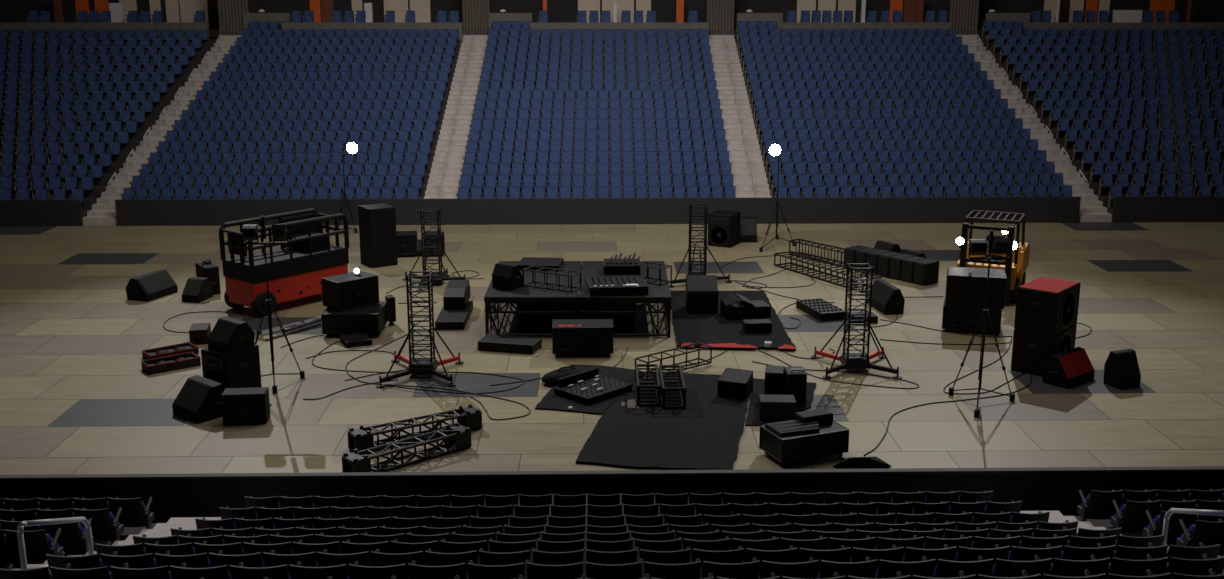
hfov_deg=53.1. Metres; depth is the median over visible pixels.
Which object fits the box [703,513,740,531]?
seat
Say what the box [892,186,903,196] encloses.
seat
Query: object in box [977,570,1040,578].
seat
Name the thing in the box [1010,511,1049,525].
seat
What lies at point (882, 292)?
grille
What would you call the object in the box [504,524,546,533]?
seat
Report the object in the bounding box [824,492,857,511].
seat
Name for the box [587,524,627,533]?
seat
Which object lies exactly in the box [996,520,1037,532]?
seat
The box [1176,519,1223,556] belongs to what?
seat
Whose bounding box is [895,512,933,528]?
seat
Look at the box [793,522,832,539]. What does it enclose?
seat
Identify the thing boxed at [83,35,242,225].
stairs
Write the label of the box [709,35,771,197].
stairs
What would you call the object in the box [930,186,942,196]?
seat
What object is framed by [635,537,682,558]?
seat
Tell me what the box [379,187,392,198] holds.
seat
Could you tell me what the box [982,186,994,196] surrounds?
seat
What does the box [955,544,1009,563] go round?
seat
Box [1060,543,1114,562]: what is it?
seat
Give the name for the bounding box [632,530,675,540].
seat
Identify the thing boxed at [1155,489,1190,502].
seat
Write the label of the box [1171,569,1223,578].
seat
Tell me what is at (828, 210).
wall
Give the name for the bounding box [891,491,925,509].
seat
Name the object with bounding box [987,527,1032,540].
seat
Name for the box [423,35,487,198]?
stairs
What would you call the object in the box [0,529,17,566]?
seat
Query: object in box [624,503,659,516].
seat
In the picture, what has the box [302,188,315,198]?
seat
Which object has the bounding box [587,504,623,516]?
seat
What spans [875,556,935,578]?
seat
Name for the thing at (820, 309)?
mixing console
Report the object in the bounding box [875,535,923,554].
seat
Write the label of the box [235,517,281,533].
seat
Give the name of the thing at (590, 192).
seat
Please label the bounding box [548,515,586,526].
seat
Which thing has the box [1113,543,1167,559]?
seat
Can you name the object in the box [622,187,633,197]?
seat
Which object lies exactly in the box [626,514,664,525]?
seat
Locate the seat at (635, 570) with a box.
[586,559,643,578]
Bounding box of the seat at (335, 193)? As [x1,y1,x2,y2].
[328,187,341,198]
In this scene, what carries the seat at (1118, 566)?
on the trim
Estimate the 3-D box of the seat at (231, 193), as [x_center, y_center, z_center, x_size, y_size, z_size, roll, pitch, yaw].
[-14.386,-3.407,46.359,0.475,0.840,0.420,0,14,-1]
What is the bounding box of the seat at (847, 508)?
[840,502,876,522]
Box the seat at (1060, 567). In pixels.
[1049,555,1109,578]
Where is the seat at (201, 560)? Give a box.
[155,551,222,570]
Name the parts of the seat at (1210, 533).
armrest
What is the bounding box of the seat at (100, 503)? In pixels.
[73,497,118,529]
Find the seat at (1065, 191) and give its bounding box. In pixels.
[1060,185,1071,196]
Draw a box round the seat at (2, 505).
[0,498,16,509]
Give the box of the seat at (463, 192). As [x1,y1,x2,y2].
[456,187,468,198]
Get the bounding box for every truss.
[342,422,471,471]
[347,404,481,451]
[518,300,634,332]
[522,266,580,291]
[635,342,711,377]
[635,364,660,405]
[636,261,671,284]
[659,365,685,408]
[774,251,881,292]
[789,239,844,265]
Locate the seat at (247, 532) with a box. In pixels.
[212,526,263,540]
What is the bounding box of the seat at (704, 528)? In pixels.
[670,523,708,538]
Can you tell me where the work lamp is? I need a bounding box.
[353,267,360,274]
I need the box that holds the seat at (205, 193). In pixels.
[198,188,212,198]
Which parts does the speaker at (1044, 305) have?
handle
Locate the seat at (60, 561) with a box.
[46,551,117,571]
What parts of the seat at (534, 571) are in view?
armrest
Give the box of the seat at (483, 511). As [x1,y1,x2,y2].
[477,504,515,517]
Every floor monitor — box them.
[126,269,177,301]
[172,375,225,423]
[182,277,212,302]
[207,316,253,353]
[416,239,421,256]
[492,263,523,290]
[740,217,756,242]
[867,278,904,314]
[874,240,900,252]
[900,249,925,257]
[1042,347,1094,388]
[1103,348,1140,388]
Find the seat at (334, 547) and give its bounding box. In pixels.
[292,540,349,564]
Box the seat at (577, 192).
[571,187,583,197]
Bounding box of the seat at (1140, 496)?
[1120,489,1156,507]
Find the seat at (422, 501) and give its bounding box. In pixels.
[416,495,450,516]
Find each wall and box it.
[0,0,1223,37]
[0,22,208,39]
[0,196,1223,225]
[0,472,1223,522]
[242,13,289,36]
[282,22,462,42]
[489,13,531,38]
[530,22,708,38]
[736,13,782,38]
[781,22,950,38]
[984,13,1030,37]
[1029,22,1223,38]
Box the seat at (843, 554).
[798,545,850,576]
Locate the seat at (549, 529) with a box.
[546,524,587,533]
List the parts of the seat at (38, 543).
armrest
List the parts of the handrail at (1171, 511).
post, rail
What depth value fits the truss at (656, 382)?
26.17 m
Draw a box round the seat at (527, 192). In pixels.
[520,187,532,197]
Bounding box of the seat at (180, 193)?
[172,188,186,199]
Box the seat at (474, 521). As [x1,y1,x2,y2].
[470,515,510,529]
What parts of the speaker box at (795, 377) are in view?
recessed handle, white handle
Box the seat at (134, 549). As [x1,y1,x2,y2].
[95,541,158,558]
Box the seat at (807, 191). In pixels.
[801,186,812,197]
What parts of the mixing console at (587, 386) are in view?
socket panel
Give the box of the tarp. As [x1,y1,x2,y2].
[833,457,890,468]
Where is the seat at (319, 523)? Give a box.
[313,516,358,535]
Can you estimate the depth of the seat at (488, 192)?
46.46 m
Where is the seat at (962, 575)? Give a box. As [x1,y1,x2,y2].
[912,571,975,578]
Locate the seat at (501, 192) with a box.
[494,187,507,198]
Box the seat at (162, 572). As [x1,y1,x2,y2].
[110,563,185,578]
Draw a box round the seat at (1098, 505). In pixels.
[1077,490,1123,521]
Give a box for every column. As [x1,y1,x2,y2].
[53,0,63,21]
[543,0,546,10]
[676,0,683,21]
[915,0,923,21]
[1186,0,1191,21]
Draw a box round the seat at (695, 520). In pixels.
[665,514,702,531]
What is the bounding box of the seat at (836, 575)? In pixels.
[782,572,844,578]
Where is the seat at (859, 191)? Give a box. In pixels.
[853,186,864,196]
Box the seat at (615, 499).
[588,493,621,505]
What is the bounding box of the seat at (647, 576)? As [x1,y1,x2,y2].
[585,574,649,578]
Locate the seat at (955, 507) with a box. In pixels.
[948,501,985,516]
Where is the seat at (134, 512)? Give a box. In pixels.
[108,497,153,528]
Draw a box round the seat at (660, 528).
[628,523,668,532]
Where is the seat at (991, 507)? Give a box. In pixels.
[984,501,1021,515]
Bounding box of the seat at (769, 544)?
[732,536,778,562]
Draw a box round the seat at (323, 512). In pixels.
[293,506,336,525]
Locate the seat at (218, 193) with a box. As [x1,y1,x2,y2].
[211,188,225,198]
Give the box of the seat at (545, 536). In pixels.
[542,531,587,541]
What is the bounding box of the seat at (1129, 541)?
[1115,533,1164,549]
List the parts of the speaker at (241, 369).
handle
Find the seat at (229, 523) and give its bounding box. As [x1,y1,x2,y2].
[195,517,243,532]
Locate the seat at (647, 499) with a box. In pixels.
[622,493,655,505]
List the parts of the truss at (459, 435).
frame, corner plate, corner plate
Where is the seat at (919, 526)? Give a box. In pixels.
[914,521,955,534]
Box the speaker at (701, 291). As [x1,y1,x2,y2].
[685,275,717,312]
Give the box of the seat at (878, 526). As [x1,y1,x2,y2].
[874,521,914,537]
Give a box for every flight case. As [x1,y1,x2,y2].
[321,271,378,310]
[321,302,387,336]
[385,295,395,324]
[396,231,417,256]
[423,232,444,256]
[435,301,472,329]
[478,334,541,354]
[516,257,563,270]
[552,319,612,356]
[759,408,848,465]
[942,300,1001,334]
[945,267,1006,308]
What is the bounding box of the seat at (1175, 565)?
[1165,554,1223,578]
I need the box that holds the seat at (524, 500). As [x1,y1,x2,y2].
[519,494,553,505]
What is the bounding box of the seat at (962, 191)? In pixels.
[956,186,968,196]
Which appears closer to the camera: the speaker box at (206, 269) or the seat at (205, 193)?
the speaker box at (206, 269)
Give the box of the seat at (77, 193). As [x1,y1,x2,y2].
[69,188,83,201]
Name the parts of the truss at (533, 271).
frame, ring frame, ring frame, ring frame, frame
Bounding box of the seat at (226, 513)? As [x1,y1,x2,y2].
[220,506,264,522]
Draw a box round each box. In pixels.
[189,323,210,344]
[195,259,220,294]
[221,387,271,424]
[340,332,371,347]
[717,368,752,399]
[742,319,771,332]
[751,300,770,317]
[758,394,796,420]
[764,365,783,394]
[783,366,806,405]
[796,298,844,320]
[846,312,877,323]
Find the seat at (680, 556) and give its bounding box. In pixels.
[640,547,691,573]
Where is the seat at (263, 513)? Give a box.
[256,506,300,524]
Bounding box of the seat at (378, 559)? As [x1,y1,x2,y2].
[371,549,430,578]
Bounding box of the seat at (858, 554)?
[849,545,903,570]
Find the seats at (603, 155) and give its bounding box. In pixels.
[0,10,1223,198]
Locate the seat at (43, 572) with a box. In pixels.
[0,564,70,578]
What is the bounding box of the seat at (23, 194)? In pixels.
[14,188,29,199]
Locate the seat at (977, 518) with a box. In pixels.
[971,511,1011,525]
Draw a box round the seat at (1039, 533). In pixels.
[1032,527,1076,539]
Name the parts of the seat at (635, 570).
armrest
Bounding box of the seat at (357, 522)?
[353,516,396,535]
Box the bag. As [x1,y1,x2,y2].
[541,366,585,384]
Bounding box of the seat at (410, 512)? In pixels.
[404,505,443,526]
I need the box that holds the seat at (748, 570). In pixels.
[703,558,759,578]
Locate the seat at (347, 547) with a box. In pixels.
[342,539,397,565]
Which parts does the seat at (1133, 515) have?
armrest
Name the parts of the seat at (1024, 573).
armrest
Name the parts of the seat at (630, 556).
armrest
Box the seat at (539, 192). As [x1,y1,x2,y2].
[533,187,545,197]
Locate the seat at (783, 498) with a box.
[757,492,789,514]
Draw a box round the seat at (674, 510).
[660,503,695,522]
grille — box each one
[138,271,175,293]
[173,379,210,412]
[182,279,203,295]
[208,319,237,344]
[417,241,421,251]
[689,292,716,309]
[740,219,755,234]
[844,249,853,266]
[855,251,864,270]
[867,253,876,273]
[868,280,893,305]
[878,256,887,276]
[890,258,899,279]
[901,261,911,281]
[913,263,924,284]
[1059,350,1093,378]
[1116,351,1139,377]
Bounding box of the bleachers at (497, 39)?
[469,39,723,198]
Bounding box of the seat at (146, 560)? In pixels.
[100,551,169,571]
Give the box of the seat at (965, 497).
[958,491,992,505]
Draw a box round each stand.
[242,216,304,393]
[338,142,357,232]
[759,144,795,251]
[948,230,1014,417]
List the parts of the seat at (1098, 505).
armrest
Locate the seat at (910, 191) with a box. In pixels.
[905,186,916,196]
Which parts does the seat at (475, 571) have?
armrest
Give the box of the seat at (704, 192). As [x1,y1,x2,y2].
[698,186,709,197]
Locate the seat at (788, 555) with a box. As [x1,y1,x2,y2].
[745,546,796,578]
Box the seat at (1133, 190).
[1127,185,1139,196]
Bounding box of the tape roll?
[764,341,771,346]
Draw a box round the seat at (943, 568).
[933,556,993,578]
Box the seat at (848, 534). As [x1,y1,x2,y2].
[811,528,853,549]
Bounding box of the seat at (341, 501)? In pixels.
[313,495,352,514]
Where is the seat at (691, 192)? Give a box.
[685,186,697,197]
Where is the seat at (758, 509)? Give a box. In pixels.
[733,503,767,524]
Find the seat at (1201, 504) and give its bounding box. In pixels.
[1195,499,1223,509]
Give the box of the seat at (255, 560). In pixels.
[209,550,274,572]
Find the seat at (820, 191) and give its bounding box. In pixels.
[814,186,825,197]
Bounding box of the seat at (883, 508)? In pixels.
[876,501,912,519]
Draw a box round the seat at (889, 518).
[856,512,895,530]
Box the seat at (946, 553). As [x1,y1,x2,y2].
[902,544,956,567]
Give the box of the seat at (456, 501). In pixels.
[451,494,486,516]
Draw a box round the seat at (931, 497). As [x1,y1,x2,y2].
[924,491,959,506]
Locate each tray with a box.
[141,352,200,374]
[142,342,198,359]
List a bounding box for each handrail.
[17,517,93,568]
[108,172,117,204]
[126,149,134,179]
[143,127,151,156]
[159,106,166,135]
[174,87,181,114]
[189,68,195,95]
[203,51,209,76]
[216,34,221,59]
[439,171,442,198]
[444,148,447,179]
[449,126,452,156]
[454,106,456,134]
[458,86,461,114]
[463,68,465,94]
[467,51,469,76]
[471,34,472,59]
[723,34,725,58]
[727,50,729,76]
[730,68,733,94]
[734,86,737,113]
[738,106,741,133]
[742,126,745,155]
[747,147,750,178]
[751,170,755,197]
[975,34,981,58]
[988,50,994,75]
[1001,67,1007,94]
[1015,86,1021,113]
[1029,105,1037,133]
[1044,125,1052,154]
[1061,147,1069,177]
[1078,170,1087,201]
[1162,508,1223,573]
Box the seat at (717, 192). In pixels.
[710,186,722,197]
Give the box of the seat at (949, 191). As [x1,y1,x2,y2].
[943,186,955,196]
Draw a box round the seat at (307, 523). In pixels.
[274,517,320,535]
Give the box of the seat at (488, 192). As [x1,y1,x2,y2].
[482,187,494,198]
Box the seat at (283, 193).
[276,188,289,198]
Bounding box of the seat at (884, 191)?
[879,186,890,196]
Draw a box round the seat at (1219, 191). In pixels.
[1215,185,1223,195]
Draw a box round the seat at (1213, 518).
[1195,510,1223,523]
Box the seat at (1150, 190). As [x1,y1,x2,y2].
[1144,185,1156,196]
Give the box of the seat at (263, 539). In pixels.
[224,533,278,548]
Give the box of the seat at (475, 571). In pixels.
[468,560,529,578]
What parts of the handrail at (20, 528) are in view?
post, rail, post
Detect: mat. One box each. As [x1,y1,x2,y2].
[535,365,644,414]
[576,373,748,469]
[670,291,795,349]
[746,378,815,425]
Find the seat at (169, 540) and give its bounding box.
[133,534,190,547]
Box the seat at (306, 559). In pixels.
[263,550,326,575]
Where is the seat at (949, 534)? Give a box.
[943,527,987,540]
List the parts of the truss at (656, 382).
frame, ring frame, ring frame, ring frame, ring frame, ring frame, frame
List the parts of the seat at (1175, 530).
armrest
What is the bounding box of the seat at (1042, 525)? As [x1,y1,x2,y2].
[1037,520,1077,529]
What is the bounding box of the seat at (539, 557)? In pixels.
[533,548,586,564]
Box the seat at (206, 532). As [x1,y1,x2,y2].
[170,527,222,539]
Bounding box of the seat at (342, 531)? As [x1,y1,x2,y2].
[338,525,385,542]
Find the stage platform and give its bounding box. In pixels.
[484,261,670,337]
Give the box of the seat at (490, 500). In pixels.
[485,494,519,506]
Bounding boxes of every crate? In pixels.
[604,253,640,274]
[720,294,753,319]
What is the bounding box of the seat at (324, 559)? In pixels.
[317,549,378,578]
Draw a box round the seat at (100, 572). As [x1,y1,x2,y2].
[50,563,128,578]
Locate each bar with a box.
[265,322,320,340]
[284,317,320,331]
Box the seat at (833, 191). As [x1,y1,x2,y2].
[827,186,838,196]
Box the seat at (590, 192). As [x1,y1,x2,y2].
[584,187,595,197]
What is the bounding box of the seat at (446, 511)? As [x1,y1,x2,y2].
[441,505,480,526]
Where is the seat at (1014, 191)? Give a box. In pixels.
[1008,185,1020,196]
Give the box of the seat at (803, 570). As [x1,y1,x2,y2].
[761,557,817,578]
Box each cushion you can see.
[36,189,47,199]
[54,189,65,199]
[72,189,83,199]
[369,188,379,198]
[534,187,544,190]
[573,187,582,190]
[1111,186,1121,196]
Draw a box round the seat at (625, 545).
[587,537,634,551]
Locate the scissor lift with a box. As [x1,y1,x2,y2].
[218,208,348,315]
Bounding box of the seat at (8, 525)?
[0,519,40,552]
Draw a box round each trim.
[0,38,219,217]
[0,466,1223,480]
[75,0,89,14]
[94,0,108,21]
[119,0,136,21]
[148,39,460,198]
[149,0,160,21]
[165,0,179,21]
[179,0,208,28]
[309,0,320,21]
[320,0,333,21]
[351,0,362,21]
[384,0,408,21]
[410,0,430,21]
[578,0,599,21]
[602,0,633,21]
[636,0,650,21]
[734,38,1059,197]
[796,0,815,22]
[818,0,835,21]
[838,0,855,21]
[889,0,902,21]
[903,0,916,21]
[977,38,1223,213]
[1044,0,1055,22]
[1068,0,1083,22]
[1074,516,1220,555]
[1084,0,1097,22]
[1097,0,1109,22]
[1149,0,1174,21]
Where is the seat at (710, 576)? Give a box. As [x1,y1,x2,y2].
[651,573,713,578]
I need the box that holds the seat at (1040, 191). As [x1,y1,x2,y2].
[1034,185,1045,196]
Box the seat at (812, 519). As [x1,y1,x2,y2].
[781,513,817,531]
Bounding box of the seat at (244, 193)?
[237,188,251,198]
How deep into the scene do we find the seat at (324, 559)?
10.96 m
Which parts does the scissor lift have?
railing, panel, railing, railing, panel, railing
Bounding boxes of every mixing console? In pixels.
[554,367,631,403]
[585,275,647,296]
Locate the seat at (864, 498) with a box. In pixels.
[857,491,891,510]
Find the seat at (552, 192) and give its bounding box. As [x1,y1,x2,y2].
[546,187,557,197]
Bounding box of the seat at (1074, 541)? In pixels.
[1067,534,1116,547]
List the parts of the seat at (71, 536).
armrest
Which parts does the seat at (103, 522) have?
armrest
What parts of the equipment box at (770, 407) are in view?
recessed handle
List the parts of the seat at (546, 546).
armrest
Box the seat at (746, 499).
[723,492,755,514]
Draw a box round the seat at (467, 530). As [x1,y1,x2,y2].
[463,524,506,540]
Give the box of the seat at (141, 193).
[133,188,147,199]
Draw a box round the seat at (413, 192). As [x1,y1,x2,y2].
[405,187,418,198]
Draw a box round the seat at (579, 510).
[551,504,586,516]
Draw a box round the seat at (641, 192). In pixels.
[635,187,646,197]
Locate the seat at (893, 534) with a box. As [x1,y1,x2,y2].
[855,528,898,546]
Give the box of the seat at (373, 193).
[366,187,380,198]
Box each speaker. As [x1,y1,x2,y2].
[201,344,261,387]
[685,275,717,312]
[708,210,740,247]
[844,245,867,269]
[855,247,879,271]
[866,250,890,274]
[877,252,901,277]
[889,254,914,280]
[901,256,926,282]
[913,259,938,285]
[1011,324,1076,375]
[1014,277,1080,335]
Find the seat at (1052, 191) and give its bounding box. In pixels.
[1047,185,1058,196]
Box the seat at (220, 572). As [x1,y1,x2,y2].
[170,562,243,578]
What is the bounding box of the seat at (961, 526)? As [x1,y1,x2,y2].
[955,521,996,532]
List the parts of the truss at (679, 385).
ring frame, ring frame, frame, ring frame, ring frame, ring frame, ring frame, frame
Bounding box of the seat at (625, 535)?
[587,530,631,540]
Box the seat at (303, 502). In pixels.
[279,496,319,513]
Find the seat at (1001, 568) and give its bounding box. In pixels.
[991,555,1051,578]
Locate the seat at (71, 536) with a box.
[39,518,94,554]
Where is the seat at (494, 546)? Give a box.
[489,538,539,561]
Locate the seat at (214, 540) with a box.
[178,533,234,547]
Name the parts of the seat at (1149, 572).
armrest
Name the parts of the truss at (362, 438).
frame, corner plate, corner plate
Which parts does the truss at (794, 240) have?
frame, ring frame, ring frame, ring frame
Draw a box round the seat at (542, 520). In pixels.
[509,515,549,526]
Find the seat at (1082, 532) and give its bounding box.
[1076,526,1121,539]
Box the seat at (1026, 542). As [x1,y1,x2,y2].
[1019,534,1068,550]
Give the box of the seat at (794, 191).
[788,186,799,197]
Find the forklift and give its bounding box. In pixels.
[956,210,1029,305]
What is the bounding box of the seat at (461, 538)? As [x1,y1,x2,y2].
[451,531,499,551]
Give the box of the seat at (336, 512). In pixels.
[330,506,372,527]
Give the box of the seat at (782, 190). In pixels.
[775,186,786,197]
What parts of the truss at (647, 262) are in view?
frame, ring frame, frame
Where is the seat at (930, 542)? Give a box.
[923,535,971,552]
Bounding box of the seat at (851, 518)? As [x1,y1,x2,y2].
[818,512,856,531]
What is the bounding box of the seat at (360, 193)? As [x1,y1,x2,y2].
[354,187,367,198]
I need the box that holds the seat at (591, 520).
[587,514,625,525]
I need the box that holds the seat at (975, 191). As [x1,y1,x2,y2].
[969,186,981,196]
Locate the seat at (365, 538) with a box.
[360,532,411,552]
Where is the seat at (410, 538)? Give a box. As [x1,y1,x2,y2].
[406,532,455,552]
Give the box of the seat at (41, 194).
[32,188,47,199]
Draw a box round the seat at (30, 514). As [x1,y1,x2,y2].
[0,508,48,520]
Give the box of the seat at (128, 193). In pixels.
[120,188,134,199]
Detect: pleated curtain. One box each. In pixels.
[217,0,248,34]
[462,0,489,34]
[707,0,734,34]
[949,0,979,34]
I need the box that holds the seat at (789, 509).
[769,502,804,524]
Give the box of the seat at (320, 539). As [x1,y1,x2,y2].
[315,532,367,553]
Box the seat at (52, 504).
[38,497,84,512]
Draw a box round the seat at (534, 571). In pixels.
[527,559,586,578]
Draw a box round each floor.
[0,222,1223,474]
[208,28,983,36]
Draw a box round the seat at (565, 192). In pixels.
[558,187,570,197]
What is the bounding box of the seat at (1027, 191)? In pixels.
[1021,185,1032,196]
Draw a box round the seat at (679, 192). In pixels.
[673,186,684,197]
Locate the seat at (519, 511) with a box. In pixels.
[514,504,551,516]
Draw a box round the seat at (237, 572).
[230,562,300,578]
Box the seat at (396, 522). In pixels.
[392,516,434,534]
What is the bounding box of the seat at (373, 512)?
[367,505,407,527]
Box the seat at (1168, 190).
[1162,185,1174,195]
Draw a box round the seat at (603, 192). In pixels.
[597,187,608,197]
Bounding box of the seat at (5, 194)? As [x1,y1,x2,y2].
[0,188,11,199]
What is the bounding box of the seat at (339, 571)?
[289,561,358,578]
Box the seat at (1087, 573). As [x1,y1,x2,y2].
[1042,570,1105,578]
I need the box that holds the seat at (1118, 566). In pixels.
[1106,555,1167,578]
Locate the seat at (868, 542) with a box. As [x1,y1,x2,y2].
[827,535,875,560]
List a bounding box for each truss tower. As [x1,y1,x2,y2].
[376,271,463,387]
[403,208,465,290]
[669,204,731,287]
[811,263,901,378]
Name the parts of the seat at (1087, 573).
armrest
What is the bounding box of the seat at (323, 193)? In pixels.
[315,188,328,198]
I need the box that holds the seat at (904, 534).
[898,528,943,544]
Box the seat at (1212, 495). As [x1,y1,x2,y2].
[1188,489,1223,503]
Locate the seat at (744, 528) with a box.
[711,523,749,539]
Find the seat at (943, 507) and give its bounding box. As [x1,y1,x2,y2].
[912,501,949,517]
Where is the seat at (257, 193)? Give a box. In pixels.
[250,188,264,198]
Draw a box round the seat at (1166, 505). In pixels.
[1158,499,1196,514]
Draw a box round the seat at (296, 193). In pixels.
[289,188,302,198]
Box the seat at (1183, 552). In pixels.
[1166,542,1220,562]
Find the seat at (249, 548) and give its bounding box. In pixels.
[243,540,301,560]
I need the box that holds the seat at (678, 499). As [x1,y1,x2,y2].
[656,493,688,504]
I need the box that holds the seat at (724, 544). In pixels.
[684,537,730,561]
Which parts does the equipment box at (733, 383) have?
slanted lid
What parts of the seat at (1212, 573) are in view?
armrest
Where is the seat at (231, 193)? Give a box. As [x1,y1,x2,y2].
[224,188,238,198]
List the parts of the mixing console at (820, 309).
socket panel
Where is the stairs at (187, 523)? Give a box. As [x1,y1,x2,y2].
[13,517,220,571]
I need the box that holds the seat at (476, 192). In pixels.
[469,187,481,198]
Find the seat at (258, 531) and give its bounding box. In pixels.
[254,526,303,542]
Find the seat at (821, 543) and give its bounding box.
[780,536,826,562]
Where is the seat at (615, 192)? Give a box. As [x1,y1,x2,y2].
[609,187,621,197]
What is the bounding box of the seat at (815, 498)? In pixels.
[791,492,823,513]
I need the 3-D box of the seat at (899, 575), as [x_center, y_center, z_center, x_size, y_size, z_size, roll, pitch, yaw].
[1.969,2.451,9.298,0.489,0.840,0.540,0,14,-1]
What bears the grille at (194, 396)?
attached to the floor monitor at (198, 401)
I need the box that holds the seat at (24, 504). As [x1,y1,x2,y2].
[4,498,50,512]
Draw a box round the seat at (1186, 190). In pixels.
[1180,185,1192,195]
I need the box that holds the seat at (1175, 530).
[1143,510,1197,543]
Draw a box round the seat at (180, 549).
[145,541,206,557]
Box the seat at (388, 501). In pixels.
[382,495,420,517]
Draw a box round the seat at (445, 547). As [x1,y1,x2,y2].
[440,539,492,563]
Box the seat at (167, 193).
[159,188,173,199]
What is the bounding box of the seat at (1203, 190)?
[1197,185,1210,195]
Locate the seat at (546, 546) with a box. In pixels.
[538,538,586,551]
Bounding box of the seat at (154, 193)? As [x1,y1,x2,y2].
[146,188,160,199]
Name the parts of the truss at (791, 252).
frame, ring frame, ring frame, ring frame, ring frame, ring frame, ring frame, ring frame, ring frame, ring frame, ring frame, ring frame, frame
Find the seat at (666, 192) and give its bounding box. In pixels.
[660,187,671,197]
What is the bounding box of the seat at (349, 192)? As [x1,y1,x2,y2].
[341,187,354,198]
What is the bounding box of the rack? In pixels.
[443,280,469,308]
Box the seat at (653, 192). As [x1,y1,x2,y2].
[647,187,659,197]
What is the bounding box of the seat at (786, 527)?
[752,522,791,539]
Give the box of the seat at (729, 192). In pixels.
[723,186,734,197]
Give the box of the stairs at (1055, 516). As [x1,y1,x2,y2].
[1020,511,1218,555]
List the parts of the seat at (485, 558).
armrest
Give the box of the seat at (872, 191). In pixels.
[866,186,877,196]
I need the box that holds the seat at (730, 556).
[693,546,743,578]
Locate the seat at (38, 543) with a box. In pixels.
[4,528,63,564]
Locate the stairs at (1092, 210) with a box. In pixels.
[956,35,1111,221]
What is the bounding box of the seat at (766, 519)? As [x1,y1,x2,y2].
[742,513,779,531]
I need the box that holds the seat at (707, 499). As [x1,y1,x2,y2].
[689,493,722,512]
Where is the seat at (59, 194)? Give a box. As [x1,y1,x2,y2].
[50,188,65,199]
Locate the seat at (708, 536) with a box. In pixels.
[677,530,719,549]
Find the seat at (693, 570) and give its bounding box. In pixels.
[644,558,701,578]
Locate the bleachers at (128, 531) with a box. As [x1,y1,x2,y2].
[0,523,156,568]
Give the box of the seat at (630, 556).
[586,547,639,564]
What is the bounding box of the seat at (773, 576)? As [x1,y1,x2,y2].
[717,573,779,578]
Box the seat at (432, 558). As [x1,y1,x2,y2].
[425,548,482,578]
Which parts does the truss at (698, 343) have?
frame, ring frame, ring frame, ring frame, ring frame, frame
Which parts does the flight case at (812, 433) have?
recessed handle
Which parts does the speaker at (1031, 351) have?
handle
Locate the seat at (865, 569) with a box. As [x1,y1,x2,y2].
[817,557,876,578]
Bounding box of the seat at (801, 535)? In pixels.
[766,529,809,549]
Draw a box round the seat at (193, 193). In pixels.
[185,188,199,198]
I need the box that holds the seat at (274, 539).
[270,533,323,551]
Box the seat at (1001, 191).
[995,186,1007,196]
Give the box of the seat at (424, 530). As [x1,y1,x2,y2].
[421,525,466,541]
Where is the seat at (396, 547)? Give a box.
[391,539,444,565]
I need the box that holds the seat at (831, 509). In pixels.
[804,502,840,523]
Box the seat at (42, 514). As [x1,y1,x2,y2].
[36,508,85,542]
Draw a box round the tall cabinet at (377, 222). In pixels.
[358,203,397,267]
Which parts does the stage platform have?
frame, truss frame, truss frame, frame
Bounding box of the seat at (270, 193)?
[263,188,277,198]
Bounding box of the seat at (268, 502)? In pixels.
[244,496,285,512]
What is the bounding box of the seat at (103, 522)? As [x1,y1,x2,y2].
[73,508,123,540]
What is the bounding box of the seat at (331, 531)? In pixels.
[296,526,344,543]
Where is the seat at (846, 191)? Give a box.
[840,186,851,196]
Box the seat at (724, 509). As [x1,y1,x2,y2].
[696,503,731,522]
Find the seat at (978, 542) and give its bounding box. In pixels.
[971,534,1020,550]
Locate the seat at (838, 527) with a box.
[833,522,873,538]
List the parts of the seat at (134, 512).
armrest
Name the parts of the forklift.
mast rail, guard post, driver seat, mast rail, guard post, guard post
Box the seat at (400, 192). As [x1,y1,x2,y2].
[392,187,405,198]
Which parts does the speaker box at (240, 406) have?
recessed handle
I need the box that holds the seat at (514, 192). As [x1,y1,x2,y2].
[507,187,519,197]
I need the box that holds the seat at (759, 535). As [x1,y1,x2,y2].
[721,529,764,549]
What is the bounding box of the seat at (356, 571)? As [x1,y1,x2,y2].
[349,561,415,578]
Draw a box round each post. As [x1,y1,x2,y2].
[109,3,123,21]
[364,3,372,21]
[613,3,616,21]
[860,0,865,21]
[1054,0,1059,22]
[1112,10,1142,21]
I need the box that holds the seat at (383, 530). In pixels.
[379,525,425,542]
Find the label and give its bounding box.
[621,399,638,407]
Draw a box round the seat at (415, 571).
[408,560,472,578]
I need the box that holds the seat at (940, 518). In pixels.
[933,512,972,526]
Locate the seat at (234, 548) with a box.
[194,541,254,558]
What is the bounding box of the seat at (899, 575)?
[847,572,910,578]
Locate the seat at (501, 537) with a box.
[496,531,542,541]
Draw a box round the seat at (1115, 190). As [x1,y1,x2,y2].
[1108,185,1121,207]
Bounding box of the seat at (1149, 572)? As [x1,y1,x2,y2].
[1107,569,1170,578]
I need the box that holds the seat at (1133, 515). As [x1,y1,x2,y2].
[1110,500,1160,532]
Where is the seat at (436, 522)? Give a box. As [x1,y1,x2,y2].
[431,515,473,533]
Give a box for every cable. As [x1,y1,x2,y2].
[163,311,242,332]
[281,335,329,347]
[303,379,397,399]
[306,350,393,358]
[312,341,524,393]
[345,334,530,419]
[345,369,406,380]
[386,270,483,293]
[490,377,541,385]
[681,350,727,366]
[717,269,785,288]
[720,255,777,267]
[735,281,834,302]
[742,276,815,287]
[752,350,918,388]
[777,303,800,328]
[782,348,834,358]
[864,374,1031,455]
[872,314,897,326]
[880,319,1011,336]
[880,339,1011,344]
[904,296,942,297]
[943,337,1025,393]
[1076,323,1091,337]
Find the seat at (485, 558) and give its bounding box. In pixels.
[479,548,534,576]
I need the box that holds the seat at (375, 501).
[348,495,386,517]
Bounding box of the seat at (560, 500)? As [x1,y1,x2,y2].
[553,494,587,505]
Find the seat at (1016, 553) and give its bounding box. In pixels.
[1008,544,1062,563]
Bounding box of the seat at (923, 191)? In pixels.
[918,186,929,196]

